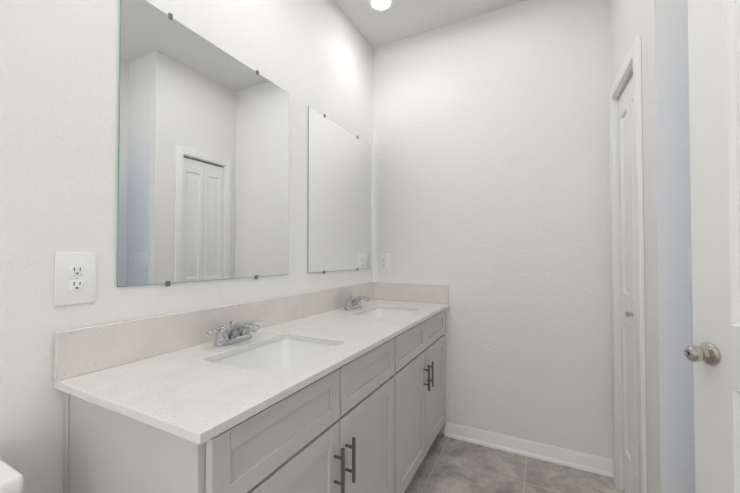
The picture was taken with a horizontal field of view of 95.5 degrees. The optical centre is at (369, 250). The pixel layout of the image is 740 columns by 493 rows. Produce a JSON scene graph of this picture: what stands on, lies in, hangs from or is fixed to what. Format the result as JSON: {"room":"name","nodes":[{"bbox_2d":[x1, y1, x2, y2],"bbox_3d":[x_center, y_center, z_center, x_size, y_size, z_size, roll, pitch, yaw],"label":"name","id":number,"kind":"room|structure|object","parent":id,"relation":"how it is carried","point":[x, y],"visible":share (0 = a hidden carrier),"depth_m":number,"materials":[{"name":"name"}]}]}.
{"room":"bathroom","nodes":[
{"label":"bathroom","id":0,"kind":"room"},
{"bbox_2d":[0,0,372,492],"bbox_3d":[-0.841,-0.170,0.920,0.100,2.740,3.793,0,-1,27],"label":"wall","id":1,"kind":"structure","parent":0,"point":[59,93],"depth_m":0.92,"materials":[{"name":"white paint"}]},
{"bbox_2d":[54,252,95,305],"bbox_3d":[-0.787,0.075,0.900,0.008,0.138,0.089,0,-1,27],"label":"electrical outlet","id":2,"kind":"object","parent":1,"relation":"attached to","point":[75,277],"visible":1,"depth_m":0.90,"materials":[{"name":"white plastic"}]},
{"bbox_2d":[116,0,288,286],"bbox_3d":[-0.572,-0.336,1.327,0.009,0.920,0.750,0,-1,27],"label":"mirror","id":3,"kind":"object","parent":1,"relation":"attached to","point":[203,161],"visible":1,"depth_m":1.21,"materials":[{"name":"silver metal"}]},
{"bbox_2d":[308,106,370,273],"bbox_3d":[-0.160,-0.322,2.134,0.009,0.920,0.750,0,-1,27],"label":"mirror","id":4,"kind":"object","parent":1,"relation":"attached to","point":[339,198],"visible":1,"depth_m":2.05,"materials":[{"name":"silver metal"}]},
{"bbox_2d":[334,0,525,47],"bbox_3d":[0.540,-1.576,0.239,3.200,0.050,3.793,0,-1,27],"label":"ceiling","id":5,"kind":"structure","parent":0,"point":[398,20],"depth_m":2.17,"materials":[{"name":"white paint"}]},
{"bbox_2d":[368,0,393,11],"bbox_3d":[0.066,-1.515,2.051,0.160,0.010,0.160,0,-1,27],"label":"recessed light","id":6,"kind":"object","parent":5,"relation":"in","point":[380,5],"visible":1,"depth_m":2.07,"materials":[{"name":"white paint"}]},
{"bbox_2d":[373,0,612,459],"bbox_3d":[1.045,-0.151,2.031,2.250,2.740,0.100,0,-1,27],"label":"wall","id":7,"kind":"structure","parent":0,"point":[491,173],"depth_m":2.07,"materials":[{"name":"white paint"}]},
{"bbox_2d":[378,253,389,272],"bbox_3d":[0.102,0.093,2.446,0.089,0.138,0.008,0,-1,27],"label":"electrical outlet","id":8,"kind":"object","parent":7,"relation":"attached to","point":[383,262],"visible":1,"depth_m":2.44,"materials":[{"name":"white plastic"}]},
{"bbox_2d":[444,422,613,477],"bbox_3d":[0.904,1.177,2.009,0.919,0.083,0.026,0,-1,27],"label":"baseboard","id":9,"kind":"structure","parent":7,"relation":"attached to","point":[572,459],"depth_m":1.98,"materials":[{"name":"white paint"}]},
{"bbox_2d":[404,433,624,492],"bbox_3d":[0.540,1.213,0.192,3.200,0.050,3.793,0,-1,27],"label":"floor","id":10,"kind":"structure","parent":0,"point":[449,465],"depth_m":1.82,"materials":[{"name":"tile"}]},
{"bbox_2d":[0,459,23,492],"bbox_3d":[-0.644,0.809,0.364,0.724,0.764,0.480,0,-1,27],"label":"toilet","id":11,"kind":"object","parent":10,"relation":"on","point":[11,480],"visible":1,"depth_m":0.64,"materials":[{"name":"white ceramic"}]},
{"bbox_2d":[63,310,444,492],"bbox_3d":[-0.128,0.788,1.541,0.582,0.846,1.804,0,-1,27],"label":"bathroom vanity","id":12,"kind":"object","parent":10,"relation":"on","point":[372,421],"visible":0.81,"depth_m":0.91,"materials":[{"name":"grey paint"}]},
{"bbox_2d":[54,282,448,444],"bbox_3d":[-0.141,0.292,1.544,0.567,0.144,1.828,0,-1,27],"label":"countertop","id":13,"kind":"structure","parent":12,"relation":"on","point":[165,373],"depth_m":0.98,"materials":[{"name":"stone"}]},
{"bbox_2d":[206,320,262,346],"bbox_3d":[-0.462,0.297,1.222,0.150,0.082,0.256,0,-1,27],"label":"faucet","id":14,"kind":"object","parent":13,"relation":"on","point":[237,332],"visible":1,"depth_m":1.20,"materials":[{"name":"silver metal"}]},
{"bbox_2d":[212,339,336,372],"bbox_3d":[-0.305,0.440,1.139,0.355,0.162,0.445,0,-1,27],"label":"sink","id":15,"kind":"object","parent":13,"relation":"in","point":[277,356],"visible":0.12,"depth_m":1.31,"materials":[{"name":"white ceramic"}]},
{"bbox_2d":[344,295,371,309],"bbox_3d":[-0.059,0.311,2.013,0.150,0.082,0.256,0,-1,27],"label":"faucet","id":16,"kind":"object","parent":13,"relation":"on","point":[353,303],"visible":1,"depth_m":1.99,"materials":[{"name":"silver metal"}]},
{"bbox_2d":[359,308,414,318],"bbox_3d":[0.098,0.453,1.930,0.355,0.162,0.445,0,-1,27],"label":"sink","id":17,"kind":"object","parent":13,"relation":"in","point":[388,313],"visible":0.04,"depth_m":2.12,"materials":[{"name":"white ceramic"}]},
{"bbox_2d":[609,0,691,492],"bbox_3d":[1.210,-0.160,1.486,0.100,2.740,0.724,0,-1,25],"label":"wall","id":18,"kind":"structure","parent":0,"point":[657,26],"depth_m":1.17,"materials":[{"name":"white paint"}]},
{"bbox_2d":[609,35,646,492],"bbox_3d":[1.230,0.203,1.521,0.104,2.015,0.420,0,-1,25],"label":"door frame","id":19,"kind":"structure","parent":18,"relation":"attached to","point":[624,84],"depth_m":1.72,"materials":[{"name":"white paint"}]},
{"bbox_2d":[618,75,637,492],"bbox_3d":[1.197,0.212,1.537,0.057,1.978,0.384,0,-1,26],"label":"closet door","id":20,"kind":"structure","parent":18,"relation":"in","point":[628,311],"depth_m":1.60,"materials":[{"name":"white paint"}]},
{"bbox_2d":[687,248,691,284],"bbox_3d":[1.150,0.053,1.099,0.165,0.125,0.011,0,-1,27],"label":"switch plate","id":21,"kind":"object","parent":18,"relation":"attached to","point":[689,251],"visible":0.21,"depth_m":1.13,"materials":[{"name":"white plastic"}]},
{"bbox_2d":[684,0,695,492],"bbox_3d":[1.411,-0.168,1.032,0.690,2.740,0.100,0,-1,27],"label":"door frame","id":22,"kind":"structure","parent":0,"point":[689,241],"depth_m":1.14,"materials":[{"name":"white paint"}]},
{"bbox_3d":[0.770,0.151,-0.223,0.104,2.060,0.810,0,-1,27],"label":"door frame","id":23,"kind":"structure","parent":0,"visible":0},
{"bbox_2d":[684,0,739,492],"bbox_3d":[0.882,0.171,0.545,0.152,2.030,0.773,0,-1,4],"label":"entry door","id":24,"kind":"structure","parent":23,"relation":"attached to","point":[712,353],"depth_m":0.86,"materials":[{"name":"white paint"}]}
]}

